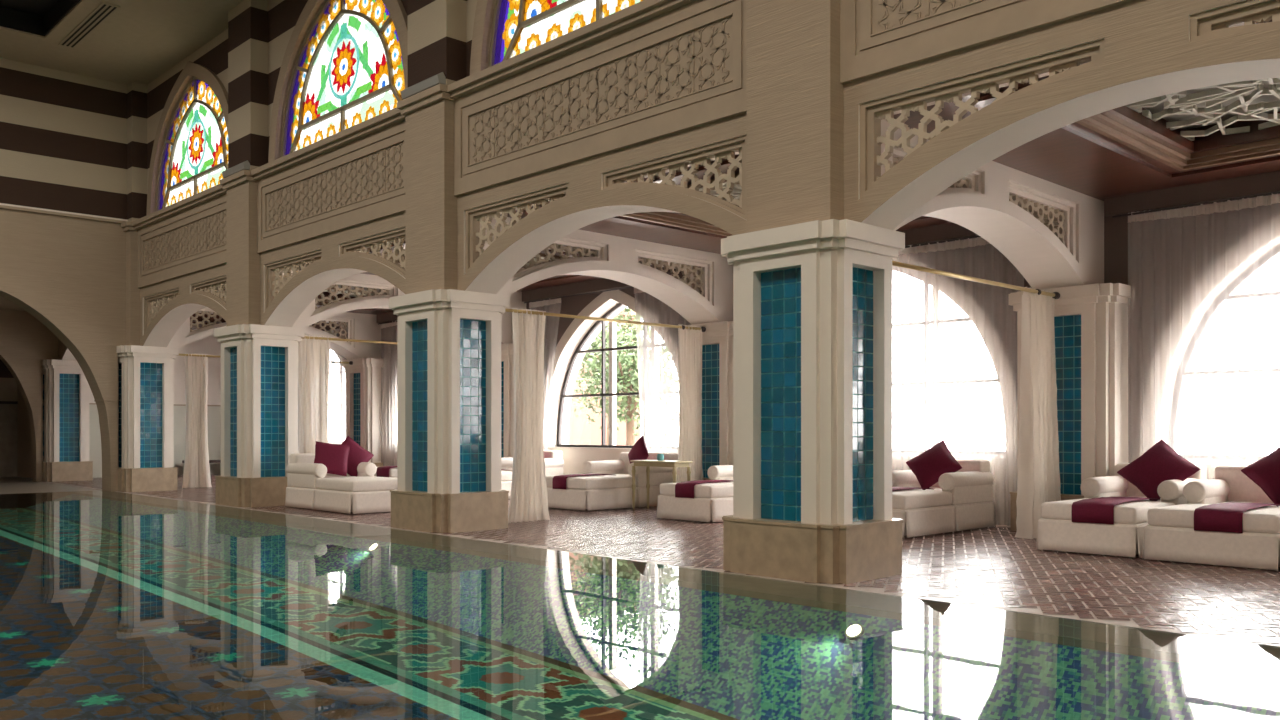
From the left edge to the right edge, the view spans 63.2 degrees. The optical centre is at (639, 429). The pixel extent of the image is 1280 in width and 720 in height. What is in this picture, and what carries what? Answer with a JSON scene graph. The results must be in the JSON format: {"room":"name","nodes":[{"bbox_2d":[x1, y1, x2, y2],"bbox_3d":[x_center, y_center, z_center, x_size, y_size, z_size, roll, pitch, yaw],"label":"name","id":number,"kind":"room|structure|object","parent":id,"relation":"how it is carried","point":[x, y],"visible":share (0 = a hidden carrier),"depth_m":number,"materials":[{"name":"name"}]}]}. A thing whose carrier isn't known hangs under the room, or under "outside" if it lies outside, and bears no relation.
{"room":"spa","nodes":[
{"label":"spa","id":0,"kind":"room"},
{"bbox_2d":[0,296,24,310],"bbox_3d":[-18.500,-2.825,19.418,13.950,0.150,8.960,0,0,-44],"label":"ceiling","id":1,"kind":"structure","parent":0,"point":[5,304],"depth_m":22.97,"materials":[{"name":"paint"}]},
{"bbox_2d":[0,359,31,477],"bbox_3d":[-20.115,-0.625,21.443,14.400,4.250,3.800,0,0,-44],"label":"wall","id":2,"kind":"structure","parent":0,"point":[15,430],"depth_m":27.07,"materials":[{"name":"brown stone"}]},
{"bbox_2d":[0,309,57,481],"bbox_3d":[-18.883,-0.765,19.820,13.950,3.970,0.350,0,0,-44],"label":"wall","id":3,"kind":"structure","parent":0,"point":[25,341],"depth_m":24.12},
{"bbox_2d":[0,58,127,491],"bbox_3d":[-15.090,-2.250,16.086,14.300,9.300,0.610,0,0,-44],"label":"wall","id":4,"kind":"structure","parent":0,"point":[63,135],"depth_m":19.81,"materials":[{"name":"beige paint"}]},
{"bbox_2d":[458,552,1279,677],"bbox_3d":[-0.276,1.236,9.018,0.030,0.048,31.450,0,0,-44],"label":"pool edge","id":5,"kind":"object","parent":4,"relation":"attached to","point":[1232,665],"depth_m":6.69,"materials":[{"name":"stone"}]},
{"bbox_2d":[492,551,1279,666],"bbox_3d":[-2.058,1.357,11.291,0.540,0.286,38.200,0,0,-44],"label":"pool edge","id":6,"kind":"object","parent":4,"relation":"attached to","point":[1270,656],"depth_m":6.96,"materials":[{"name":"stone"}]},
{"bbox_2d":[58,338,75,359],"bbox_3d":[-11.973,-2.210,23.003,0.450,1.140,5.160,0,0,-44],"label":"wall","id":7,"kind":"structure","parent":0,"point":[64,353],"depth_m":24.30,"materials":[{"name":"white paint"}]},
{"bbox_2d":[0,0,267,84],"bbox_3d":[-4.419,-7.000,4.864,14.300,0.400,31.540,0,0,-44],"label":"ceiling","id":8,"kind":"structure","parent":0,"point":[142,40],"depth_m":17.89,"materials":[{"name":"paint"}]},
{"bbox_2d":[58,2,119,47],"bbox_3d":[-9.300,-6.790,17.514,0.260,0.012,2.500,0,0,-44],"label":"ceiling vent","id":9,"kind":"object","parent":8,"relation":"in","point":[103,11],"visible":1,"depth_m":17.44,"materials":[{"name":"metal"}]},
{"bbox_2d":[89,335,220,477],"bbox_3d":[-12.530,-0.800,27.469,4.900,4.000,0.320,0,0,-44],"label":"wall","id":10,"kind":"structure","parent":0,"point":[209,345],"depth_m":27.65,"materials":[{"name":"beige"}]},
{"bbox_2d":[0,567,457,719],"bbox_3d":[-5.900,1.739,3.842,10.745,0.518,31.200,0,0,-44],"label":"floor","id":11,"kind":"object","parent":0,"point":[77,643],"visible":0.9,"depth_m":7.71,"materials":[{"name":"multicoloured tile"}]},
{"bbox_2d":[167,307,380,358],"bbox_3d":[-7.997,-2.155,22.703,4.900,1.030,0.600,0,0,-44],"label":"wall","id":12,"kind":"structure","parent":0,"point":[360,326],"depth_m":23.69,"materials":[{"name":"white paint"}]},
{"bbox_2d":[190,311,221,331],"bbox_3d":[-8.728,-2.215,21.774,1.525,0.575,0.050,0,0,-44],"label":"lattice screen","id":13,"kind":"object","parent":12,"relation":"attached to","point":[203,312],"visible":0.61,"depth_m":21.48,"materials":[{"name":"beige stone"}]},
{"bbox_2d":[310,321,346,338],"bbox_3d":[-7.192,-2.215,23.235,1.525,0.575,0.050,0,0,-44],"label":"lattice screen","id":14,"kind":"object","parent":12,"relation":"attached to","point":[325,323],"visible":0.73,"depth_m":23.48,"materials":[{"name":"beige stone"}]},
{"bbox_2d":[0,490,556,571],"bbox_3d":[-4.728,1.204,4.660,13.550,0.001,31.650,0,0,-44],"label":"pool water","id":15,"kind":"object","parent":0,"point":[44,530],"visible":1,"depth_m":11.87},
{"bbox_2d":[127,0,495,221],"bbox_3d":[-0.824,-5.430,11.083,0.480,2.940,27.598,0,0,-44],"label":"wall","id":16,"kind":"structure","parent":0,"point":[249,66],"depth_m":16.36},
{"bbox_2d":[157,77,227,210],"bbox_3d":[-8.048,-5.171,18.839,0.060,2.465,3.868,0,0,-44],"label":"window","id":17,"kind":"structure","parent":16,"relation":"in","point":[194,158],"depth_m":18.94,"materials":[{"name":"multicoloured glass"}]},
{"bbox_2d":[282,0,404,156],"bbox_3d":[-4.236,-5.171,14.830,0.060,2.465,3.868,0,0,-44],"label":"window","id":18,"kind":"structure","parent":16,"relation":"in","point":[348,72],"depth_m":14.83,"materials":[{"name":"multicoloured glass"}]},
{"bbox_2d":[489,0,642,66],"bbox_3d":[-0.424,-5.171,10.821,0.060,2.465,3.868,0,0,-44],"label":"window","id":19,"kind":"structure","parent":16,"relation":"in","point":[519,26],"depth_m":11.59,"materials":[{"name":"multicoloured glass"}]},
{"bbox_2d":[291,267,525,343],"bbox_3d":[-4.185,-2.155,18.695,4.900,1.030,0.600,0,0,-44],"label":"wall","id":20,"kind":"structure","parent":0,"point":[310,315],"depth_m":17.83,"materials":[{"name":"white paint"}]},
{"bbox_2d":[315,284,388,308],"bbox_3d":[-4.916,-2.215,17.765,1.525,0.575,0.050,0,0,-44],"label":"lattice screen","id":21,"kind":"object","parent":20,"relation":"attached to","point":[355,291],"visible":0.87,"depth_m":17.62,"materials":[{"name":"beige stone"}]},
{"bbox_2d":[86,560,738,719],"bbox_3d":[-1.393,1.739,7.967,1.482,0.518,31.434,0,0,-44],"label":"floor","id":22,"kind":"structure","parent":0,"point":[458,674],"depth_m":8.35,"materials":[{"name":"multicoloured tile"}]},
{"bbox_2d":[495,216,732,324],"bbox_3d":[-0.373,-2.155,14.686,4.900,1.030,0.600,0,0,-44],"label":"wall","id":23,"kind":"structure","parent":0,"point":[617,257],"depth_m":14.90,"materials":[{"name":"white paint"}]},
{"bbox_2d":[516,244,596,272],"bbox_3d":[-1.103,-2.215,13.756,1.525,0.575,0.050,0,0,-44],"label":"lattice screen","id":24,"kind":"object","parent":23,"relation":"attached to","point":[554,250],"visible":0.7,"depth_m":13.78,"materials":[{"name":"beige stone"}]},
{"bbox_2d":[638,258,702,294],"bbox_3d":[0.433,-2.215,15.217,1.525,0.575,0.050,0,0,-44],"label":"lattice screen","id":25,"kind":"object","parent":23,"relation":"attached to","point":[683,268],"visible":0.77,"depth_m":15.40,"materials":[{"name":"beige stone"}]},
{"bbox_2d":[0,474,1279,719],"bbox_3d":[-5.374,1.597,9.932,19.900,0.802,40.800,0,0,-44],"label":"floor","id":26,"kind":"structure","parent":0,"point":[735,656],"depth_m":7.70,"materials":[{"name":"brown tile"}]},
{"bbox_2d":[41,359,92,481],"bbox_3d":[-13.794,-0.219,24.866,1.080,2.838,1.300,0,0,-44],"label":"tiled pillar","id":27,"kind":"structure","parent":26,"relation":"on","point":[65,387],"depth_m":24.46,"materials":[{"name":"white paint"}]},
{"bbox_2d":[117,345,178,491],"bbox_3d":[-9.982,-0.219,20.858,1.080,2.838,1.300,0,0,-44],"label":"tiled pillar","id":28,"kind":"structure","parent":26,"relation":"on","point":[145,373],"depth_m":20.46,"materials":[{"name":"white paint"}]},
{"bbox_2d":[214,324,304,506],"bbox_3d":[-6.170,-0.219,16.849,1.080,2.838,1.300,0,0,-44],"label":"tiled pillar","id":29,"kind":"structure","parent":26,"relation":"on","point":[259,363],"depth_m":16.47,"materials":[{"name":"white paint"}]},
{"bbox_2d":[285,453,396,513],"bbox_3d":[-4.447,0.779,15.850,1.061,0.819,2.161,0,0,-44],"label":"sofa","id":30,"kind":"object","parent":26,"relation":"on","point":[309,484],"visible":0.79,"depth_m":15.38,"materials":[{"name":"beige fabric"}]},
{"bbox_2d":[314,441,349,475],"bbox_3d":[-4.729,0.440,15.927,0.562,0.535,0.246,0,0,-16],"label":"cushion","id":31,"kind":"object","parent":30,"relation":"on","point":[334,457],"visible":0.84,"depth_m":15.87,"materials":[{"name":"red fabric"}]},
{"bbox_2d":[316,477,396,491],"bbox_3d":[-4.118,0.795,15.504,0.976,0.180,1.135,0,0,-44],"label":"seat cushion","id":32,"kind":"object","parent":30,"relation":"on","point":[338,484],"depth_m":15.10,"materials":[{"name":"beige fabric"}]},
{"bbox_2d":[342,436,373,476],"bbox_3d":[-4.539,0.430,16.355,0.718,0.688,0.243,0,0,-27],"label":"cushion","id":33,"kind":"object","parent":30,"relation":"on","point":[358,454],"visible":0.55,"depth_m":16.33,"materials":[{"name":"red fabric"}]},
{"bbox_2d":[342,358,388,466],"bbox_3d":[-6.432,-0.219,24.192,0.580,2.838,1.300,0,0,-44],"label":"tiled pillar","id":34,"kind":"structure","parent":26,"relation":"on","point":[366,379],"depth_m":23.84,"materials":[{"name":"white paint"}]},
{"bbox_2d":[176,354,352,364],"bbox_3d":[-8.128,-1.545,22.579,4.140,0.082,0.084,0,0,-44],"label":"curtain rod","id":35,"kind":"object","parent":34,"relation":"attached to","point":[333,362],"visible":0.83,"depth_m":21.79,"materials":[{"name":"brown metal"}]},
{"bbox_2d":[182,353,211,487],"bbox_3d":[-9.197,-0.195,21.562,0.590,2.781,0.200,0,0,-44],"label":"curtain","id":36,"kind":"object","parent":35,"relation":"hanging from","point":[196,474],"visible":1,"depth_m":21.56,"materials":[{"name":"white fabric"}]},
{"bbox_2d":[389,289,509,532],"bbox_3d":[-2.357,-0.219,12.840,1.080,2.838,1.300,0,0,-44],"label":"tiled pillar","id":37,"kind":"structure","parent":26,"relation":"on","point":[449,340],"depth_m":12.51,"materials":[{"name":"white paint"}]},
{"bbox_2d":[501,343,513,457],"bbox_3d":[-2.620,-0.219,20.183,0.580,2.838,1.300,0,0,-44],"label":"tiled pillar","id":38,"kind":"structure","parent":26,"relation":"on","point":[507,392],"depth_m":19.77,"materials":[{"name":"white paint"}]},
{"bbox_2d":[302,336,396,344],"bbox_3d":[-4.316,-1.545,18.570,4.140,0.082,0.084,0,0,-44],"label":"curtain rod","id":39,"kind":"object","parent":38,"relation":"attached to","point":[305,337],"visible":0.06,"depth_m":17.91,"materials":[{"name":"brown metal"}]},
{"bbox_2d":[298,335,330,453],"bbox_3d":[-5.481,-0.195,17.469,0.766,2.781,0.206,0,0,-44],"label":"curtain","id":40,"kind":"object","parent":39,"relation":"hanging from","point":[313,354],"visible":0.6,"depth_m":17.45,"materials":[{"name":"white fabric"}]},
{"bbox_2d":[501,450,563,498],"bbox_3d":[-2.434,0.779,18.523,2.061,0.819,1.061,0,0,-44],"label":"sofa","id":41,"kind":"object","parent":26,"relation":"on","point":[554,463],"visible":0.11,"depth_m":18.70,"materials":[{"name":"beige fabric"}]},
{"bbox_2d":[546,452,677,510],"bbox_3d":[-0.491,0.779,16.465,2.061,0.819,1.301,0,0,-44],"label":"sofa","id":42,"kind":"object","parent":26,"relation":"on","point":[613,491],"visible":0.77,"depth_m":15.90,"materials":[{"name":"beige fabric"}]},
{"bbox_2d":[552,474,610,488],"bbox_3d":[-0.855,0.789,16.105,1.025,0.213,0.320,0,0,-44],"label":"throw","id":43,"kind":"object","parent":42,"relation":"on","point":[558,482],"visible":0.98,"depth_m":15.79,"materials":[{"name":"red fabric"}]},
{"bbox_2d":[546,475,635,489],"bbox_3d":[-0.838,0.795,16.136,1.035,0.180,1.216,0,0,-44],"label":"seat cushion","id":44,"kind":"object","parent":42,"relation":"on","point":[585,482],"depth_m":15.67,"materials":[{"name":"beige fabric"}]},
{"bbox_2d":[628,435,648,463],"bbox_3d":[-0.028,0.400,16.601,0.229,0.646,0.650,0,0,-17],"label":"cushion","id":45,"kind":"object","parent":42,"relation":"on","point":[639,451],"visible":0.7,"depth_m":16.50,"materials":[{"name":"red fabric"}]},
{"bbox_2d":[630,460,691,509],"bbox_3d":[0.310,0.828,15.433,0.380,0.745,0.940,0,0,-44],"label":"side table","id":46,"kind":"object","parent":26,"relation":"on","point":[648,463],"visible":0.84,"depth_m":15.42,"materials":[{"name":"beige paint"}]},
{"bbox_2d":[657,465,732,521],"bbox_3d":[1.304,0.779,14.446,2.061,0.819,1.041,0,0,-44],"label":"sofa","id":47,"kind":"object","parent":26,"relation":"on","point":[712,501],"visible":0.38,"depth_m":13.67,"materials":[{"name":"beige fabric"}]},
{"bbox_2d":[660,481,732,497],"bbox_3d":[0.958,0.795,14.117,1.035,0.180,0.956,0,0,-44],"label":"seat cushion","id":48,"kind":"object","parent":47,"relation":"on","point":[708,489],"depth_m":13.64,"materials":[{"name":"beige fabric"}]},
{"bbox_2d":[675,480,732,497],"bbox_3d":[0.954,0.789,14.072,1.025,0.213,0.340,0,0,-44],"label":"throw","id":49,"kind":"object","parent":47,"relation":"on","point":[685,489],"visible":0.91,"depth_m":13.75,"materials":[{"name":"red fabric"}]},
{"bbox_2d":[692,321,732,479],"bbox_3d":[1.192,-0.219,16.174,0.580,2.838,1.300,0,0,-44],"label":"tiled pillar","id":50,"kind":"structure","parent":26,"relation":"on","point":[717,340],"depth_m":15.99,"materials":[{"name":"tile"}]},
{"bbox_2d":[505,309,705,331],"bbox_3d":[-0.503,-1.545,14.562,4.140,0.082,0.084,0,0,-44],"label":"curtain rod","id":51,"kind":"object","parent":50,"relation":"attached to","point":[683,327],"visible":0.92,"depth_m":14.53,"materials":[{"name":"brown metal"}]},
{"bbox_2d":[508,308,549,522],"bbox_3d":[-1.454,-0.195,13.666,0.700,2.781,0.192,0,0,-44],"label":"curtain","id":52,"kind":"object","parent":51,"relation":"hanging from","point":[528,498],"visible":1,"depth_m":13.60,"materials":[{"name":"white fabric"}]},
{"bbox_2d":[678,324,702,481],"bbox_3d":[0.768,-0.195,15.770,0.596,2.781,0.183,0,0,-44],"label":"curtain","id":53,"kind":"object","parent":51,"relation":"hanging from","point":[689,340],"visible":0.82,"depth_m":15.72,"materials":[{"name":"white fabric"}]},
{"bbox_2d":[721,219,904,583],"bbox_3d":[1.455,-0.219,8.831,1.080,2.838,1.300,0,0,-44],"label":"tiled pillar","id":54,"kind":"structure","parent":26,"relation":"on","point":[812,300],"depth_m":8.51,"materials":[{"name":"beige stone"}]},
{"bbox_2d":[845,623,863,639],"bbox_3d":[1.445,1.358,7.004,0.113,0.098,0.130,0,0,-44],"label":"lamp","id":55,"kind":"object","parent":26,"relation":"attached to","point":[854,631],"visible":1,"depth_m":6.98,"materials":[{"name":"grey metal"}]},
{"bbox_2d":[892,459,995,537],"bbox_3d":[3.328,0.779,12.521,2.061,0.819,1.011,0,0,-44],"label":"sofa","id":56,"kind":"object","parent":26,"relation":"on","point":[962,499],"visible":0.71,"depth_m":12.25,"materials":[{"name":"beige fabric"}]},
{"bbox_2d":[892,487,933,490],"bbox_3d":[2.977,0.789,12.256,1.175,0.213,0.400,0,0,-44],"label":"throw","id":57,"kind":"object","parent":56,"relation":"on","point":[893,488],"visible":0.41,"depth_m":12.22,"materials":[{"name":"red fabric"}]},
{"bbox_2d":[906,440,961,489],"bbox_3d":[3.588,0.430,12.713,0.662,0.621,0.364,0,0,15],"label":"cushion","id":58,"kind":"object","parent":57,"relation":"on","point":[928,466],"visible":0.88,"depth_m":12.63,"materials":[{"name":"red fabric"}]},
{"bbox_2d":[892,489,951,509],"bbox_3d":[2.982,0.795,12.192,1.035,0.180,0.926,0,0,-44],"label":"seat cushion","id":59,"kind":"object","parent":56,"relation":"on","point":[911,499],"depth_m":11.83,"materials":[{"name":"beige fabric"}]},
{"bbox_2d":[1008,283,1134,530],"bbox_3d":[5.005,-0.219,12.165,0.580,2.838,1.300,0,0,-44],"label":"tiled pillar","id":60,"kind":"structure","parent":26,"relation":"on","point":[1091,320],"depth_m":11.81,"materials":[{"name":"beige stone"}]},
{"bbox_2d":[892,261,1059,298],"bbox_3d":[3.309,-1.545,10.553,4.140,0.082,0.084,0,0,-44],"label":"curtain rod","id":61,"kind":"object","parent":60,"relation":"attached to","point":[1056,295],"visible":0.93,"depth_m":10.63,"materials":[{"name":"gold metal"}]},
{"bbox_2d":[1015,287,1060,538],"bbox_3d":[4.495,-0.195,11.741,0.732,2.781,0.324,0,0,-44],"label":"curtain","id":62,"kind":"object","parent":61,"relation":"hanging from","point":[1038,481],"visible":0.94,"depth_m":11.57,"materials":[{"name":"white fabric"}]},
{"bbox_2d":[1036,463,1206,557],"bbox_3d":[5.030,0.779,10.731,2.061,0.819,1.011,0,0,-44],"label":"sofa","id":63,"kind":"object","parent":26,"relation":"on","point":[1056,531],"visible":0.58,"depth_m":10.19,"materials":[{"name":"beige fabric"}]},
{"bbox_2d":[1041,498,1174,523],"bbox_3d":[4.684,0.795,10.402,1.035,0.180,0.926,0,0,-44],"label":"seat cushion","id":64,"kind":"object","parent":63,"relation":"on","point":[1055,512],"depth_m":10.17,"materials":[{"name":"beige fabric"}]},
{"bbox_2d":[1071,496,1160,523],"bbox_3d":[4.762,0.789,10.380,1.175,0.213,0.400,0,0,-44],"label":"throw","id":65,"kind":"object","parent":63,"relation":"on","point":[1100,510],"visible":1,"depth_m":10.02,"materials":[{"name":"red fabric"}]},
{"bbox_2d":[1117,439,1200,500],"bbox_3d":[5.386,0.425,10.821,0.398,0.658,0.705,0,0,-20],"label":"cushion","id":66,"kind":"object","parent":65,"relation":"on","point":[1160,463],"visible":0.86,"depth_m":10.76,"materials":[{"name":"red fabric"}]},
{"bbox_2d":[1127,496,1160,501],"bbox_3d":[5.320,0.805,11.007,0.720,0.160,0.550,0,0,-44],"label":"seat cushion","id":67,"kind":"object","parent":63,"relation":"on","point":[1127,496],"depth_m":11.17,"materials":[{"name":"beige fabric"}]},
{"bbox_2d":[1142,465,1279,569],"bbox_3d":[5.766,0.779,9.899,2.061,0.819,1.161,0,0,-44],"label":"sofa","id":68,"kind":"object","parent":26,"relation":"on","point":[1170,534],"visible":0.79,"depth_m":9.36,"materials":[{"name":"beige fabric"}]},
{"bbox_2d":[1147,503,1279,533],"bbox_3d":[5.420,0.795,9.570,1.035,0.180,1.076,0,0,-44],"label":"seat cushion","id":69,"kind":"object","parent":68,"relation":"on","point":[1174,518],"depth_m":9.34,"materials":[{"name":"beige fabric"}]},
{"bbox_2d":[1194,502,1279,532],"bbox_3d":[5.501,0.789,9.544,1.175,0.213,0.390,0,0,-44],"label":"throw","id":70,"kind":"object","parent":68,"relation":"on","point":[1228,516],"visible":1,"depth_m":9.18,"materials":[{"name":"red fabric"}]},
{"bbox_2d":[1241,447,1279,506],"bbox_3d":[6.192,0.400,9.973,0.692,0.658,0.397,0,0,20],"label":"cushion","id":71,"kind":"object","parent":70,"relation":"on","point":[1265,472],"visible":0.98,"depth_m":10.02,"materials":[{"name":"red fabric"}]},
{"bbox_2d":[1216,501,1279,506],"bbox_3d":[6.056,0.805,10.175,0.720,0.160,0.700,0,0,-44],"label":"seat cushion","id":72,"kind":"object","parent":68,"relation":"on","point":[1268,502],"depth_m":10.41,"materials":[{"name":"beige fabric"}]},
{"bbox_2d":[121,0,1279,346],"bbox_3d":[-0.821,-2.845,11.080,0.720,2.410,27.590,0,0,-44],"label":"wall","id":73,"kind":"structure","parent":0,"point":[803,100],"depth_m":9.24,"materials":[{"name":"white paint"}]},
{"bbox_2d":[149,294,178,321],"bbox_3d":[-8.933,-2.221,19.646,0.050,0.642,1.840,0,0,-44],"label":"lattice screen","id":74,"kind":"object","parent":73,"relation":"attached to","point":[160,303],"visible":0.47,"depth_m":19.97,"materials":[{"name":"beige stone"}]},
{"bbox_2d":[142,208,225,270],"bbox_3d":[-8.201,-3.375,18.692,0.074,0.600,4.100,0,0,-44],"label":"carved panel","id":75,"kind":"object","parent":73,"relation":"attached to","point":[208,232],"visible":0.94,"depth_m":18.57,"materials":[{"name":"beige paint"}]},
{"bbox_2d":[197,282,225,300],"bbox_3d":[-7.286,-2.221,17.914,0.050,0.642,1.840,0,0,-44],"label":"lattice screen","id":76,"kind":"object","parent":73,"relation":"attached to","point":[221,293],"visible":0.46,"depth_m":17.84,"materials":[{"name":"beige stone"}]},
{"bbox_2d":[222,160,249,177],"bbox_3d":[-6.431,-4.135,16.558,0.120,0.170,0.840,0,0,-44],"label":"light bar","id":77,"kind":"object","parent":73,"relation":"on","point":[245,165],"visible":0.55,"depth_m":16.42,"materials":[{"name":"grey metal"}]},
{"bbox_2d":[272,257,320,297],"bbox_3d":[-5.121,-2.221,15.637,0.050,0.642,1.840,0,0,-44],"label":"lattice screen","id":78,"kind":"object","parent":73,"relation":"attached to","point":[280,282],"visible":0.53,"depth_m":15.95,"materials":[{"name":"beige stone"}]},
{"bbox_2d":[265,140,403,231],"bbox_3d":[-4.389,-3.375,14.684,0.074,0.600,4.100,0,0,-44],"label":"carved panel","id":79,"kind":"object","parent":73,"relation":"attached to","point":[380,171],"visible":1,"depth_m":14.45,"materials":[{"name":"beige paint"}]},
{"bbox_2d":[348,235,404,267],"bbox_3d":[-3.474,-2.221,13.905,0.050,0.642,1.840,0,0,-44],"label":"lattice screen","id":80,"kind":"object","parent":73,"relation":"attached to","point":[387,253],"visible":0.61,"depth_m":13.71,"materials":[{"name":"beige stone"}]},
{"bbox_2d":[400,72,445,98],"bbox_3d":[-2.619,-4.135,12.550,0.120,0.170,0.840,0,0,-44],"label":"light bar","id":81,"kind":"object","parent":73,"relation":"on","point":[439,78],"visible":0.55,"depth_m":12.44,"materials":[{"name":"grey metal"}]},
{"bbox_2d":[476,194,564,255],"bbox_3d":[-1.308,-2.221,11.628,0.050,0.642,1.840,0,0,-44],"label":"lattice screen","id":82,"kind":"object","parent":73,"relation":"attached to","point":[516,216],"visible":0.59,"depth_m":11.92,"materials":[{"name":"beige stone"}]},
{"bbox_2d":[467,13,732,166],"bbox_3d":[-0.577,-3.375,10.675,0.074,0.600,4.100,0,0,-44],"label":"carved panel","id":83,"kind":"object","parent":73,"relation":"attached to","point":[697,59],"visible":1,"depth_m":10.38,"materials":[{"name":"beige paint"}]},
{"bbox_2d":[615,148,741,207],"bbox_3d":[0.339,-2.221,9.896,0.050,0.642,1.840,0,0,-44],"label":"lattice screen","id":84,"kind":"object","parent":73,"relation":"attached to","point":[736,163],"visible":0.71,"depth_m":9.57,"materials":[{"name":"beige stone"}]},
{"bbox_2d":[870,0,982,36],"bbox_3d":[3.235,-3.375,6.666,0.074,0.600,4.100,0,0,-44],"label":"carved panel","id":85,"kind":"object","parent":73,"relation":"attached to","point":[887,15],"visible":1,"depth_m":7.93,"materials":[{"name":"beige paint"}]},
{"bbox_2d":[877,58,1090,178],"bbox_3d":[2.504,-2.221,7.619,0.050,0.642,1.840,0,0,-44],"label":"lattice screen","id":86,"kind":"object","parent":73,"relation":"attached to","point":[941,125],"visible":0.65,"depth_m":7.88,"materials":[{"name":"beige stone"}]},
{"bbox_2d":[1213,9,1279,29],"bbox_3d":[4.151,-2.221,5.888,0.050,0.642,1.840,0,0,-44],"label":"lattice screen","id":87,"kind":"object","parent":73,"relation":"attached to","point":[1274,16],"visible":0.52,"depth_m":6.29,"materials":[{"name":"beige stone"}]},
{"bbox_2d":[190,20,1279,330],"bbox_3d":[-1.328,-3.185,16.125,5.500,1.430,32.200,0,0,-44],"label":"ceiling","id":88,"kind":"structure","parent":0,"point":[1076,157],"depth_m":11.08,"materials":[{"name":"brown wood"}]},
{"bbox_2d":[621,173,741,235],"bbox_3d":[1.425,-2.825,12.578,3.020,0.410,2.520,0,0,-44],"label":"coffer","id":89,"kind":"object","parent":88,"relation":"attached to","point":[681,220],"visible":0.04,"depth_m":13.17,"materials":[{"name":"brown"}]},
{"bbox_2d":[905,236,980,247],"bbox_3d":[3.185,-2.440,14.253,0.024,0.024,4.600,0,0,-44],"label":"rail","id":90,"kind":"object","parent":88,"relation":"attached to","point":[972,236],"visible":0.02,"depth_m":13.45,"materials":[{"name":"brown metal"}]},
{"bbox_2d":[898,237,989,254],"bbox_3d":[3.194,-0.647,14.283,0.120,3.655,4.352,0,0,-44],"label":"sheer curtain","id":91,"kind":"object","parent":90,"relation":"hanging from","point":[972,242],"visible":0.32,"depth_m":13.43,"materials":[{"name":"white fabric"}]},
{"bbox_2d":[1076,78,1279,170],"bbox_3d":[5.237,-2.825,8.569,3.020,0.410,2.520,0,0,-44],"label":"coffer","id":92,"kind":"object","parent":88,"relation":"attached to","point":[1223,105],"visible":0.47,"depth_m":9.54,"materials":[{"name":"brown"}]},
{"bbox_2d":[1112,191,1279,217],"bbox_3d":[6.998,-2.440,10.244,0.024,0.024,4.600,0,0,-44],"label":"rail","id":93,"kind":"object","parent":88,"relation":"attached to","point":[1266,194],"visible":1,"depth_m":11.26,"materials":[{"name":"wood"}]},
{"bbox_2d":[1128,194,1279,222],"bbox_3d":[7.072,-0.647,10.207,0.122,3.655,4.446,0,0,-44],"label":"sheer curtain","id":94,"kind":"object","parent":93,"relation":"hanging from","point":[1229,205],"visible":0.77,"depth_m":11.21,"materials":[{"name":"white fabric"}]},
{"bbox_2d":[328,203,1279,525],"bbox_3d":[0.415,-0.800,17.782,0.590,4.000,32.200,0,0,-44],"label":"wall","id":95,"kind":"structure","parent":0,"point":[1177,268],"depth_m":12.11,"materials":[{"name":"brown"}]},
{"bbox_2d":[328,363,345,442],"bbox_3d":[-7.849,-1.000,26.661,0.230,2.650,3.730,0,0,-44],"label":"window","id":96,"kind":"structure","parent":95,"relation":"in","point":[341,371],"depth_m":26.24,"materials":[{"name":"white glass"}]},
{"bbox_2d":[557,303,678,448],"bbox_3d":[-0.225,-1.000,18.644,0.230,2.650,3.730,0,0,-44],"label":"window","id":97,"kind":"structure","parent":95,"relation":"in","point":[654,346],"depth_m":18.95,"materials":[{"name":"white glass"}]},
{"bbox_2d":[892,267,1005,454],"bbox_3d":[3.588,-1.000,14.635,0.230,2.650,3.730,0,0,-44],"label":"window","id":98,"kind":"structure","parent":95,"relation":"in","point":[937,382],"depth_m":14.17,"materials":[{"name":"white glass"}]},
{"bbox_2d":[1168,244,1279,459],"bbox_3d":[7.400,-1.000,10.626,0.230,2.650,3.730,0,0,-44],"label":"window","id":99,"kind":"structure","parent":95,"relation":"in","point":[1225,295],"depth_m":11.55,"materials":[{"name":"paint"}]},
{"bbox_2d":[890,124,1103,288],"bbox_3d":[3.439,-2.155,10.677,4.900,1.030,0.600,0,0,-44],"label":"wall","id":100,"kind":"structure","parent":0,"point":[984,208],"depth_m":11.23,"materials":[{"name":"white paint"}]},
{"bbox_2d":[1009,194,1064,244],"bbox_3d":[4.245,-2.215,11.209,1.525,0.575,0.050,0,0,-44],"label":"lattice screen","id":101,"kind":"object","parent":100,"relation":"attached to","point":[1040,211],"visible":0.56,"depth_m":11.39,"materials":[{"name":"beige stone"}]},
{"label":"outside","id":102,"kind":"structure","parent":0,"visible":0},
{"bbox_2d":[892,449,1228,454],"bbox_3d":[19.700,1.500,39.434,57.100,0.001,90.000,0,0,-44],"label":"ground","id":103,"kind":"structure","parent":102,"point":[892,449],"depth_m":76.10,"materials":[{"name":"grey"}]},
{"bbox_2d":[568,308,642,444],"bbox_3d":[-4.381,-1.750,43.788,6.600,6.500,7.100,0,0,-44],"label":"building","id":104,"kind":"structure","parent":103,"relation":"on","point":[581,432],"depth_m":41.51,"materials":[{"name":"brown"}]},
{"bbox_2d":[571,307,666,444],"bbox_3d":[-0.743,-1.567,30.023,3.673,6.144,3.609,0,0,-6],"label":"tree","id":105,"kind":"object","parent":103,"relation":"on","point":[626,311],"visible":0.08,"depth_m":29.84,"materials":[{"name":"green plant"}]},
{"bbox_2d":[577,312,678,445],"bbox_3d":[-0.280,-0.712,25.852,2.594,4.438,2.558,0,0,1],"label":"tree","id":106,"kind":"object","parent":103,"relation":"on","point":[627,381],"visible":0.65,"depth_m":25.46,"materials":[{"name":"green plant"}]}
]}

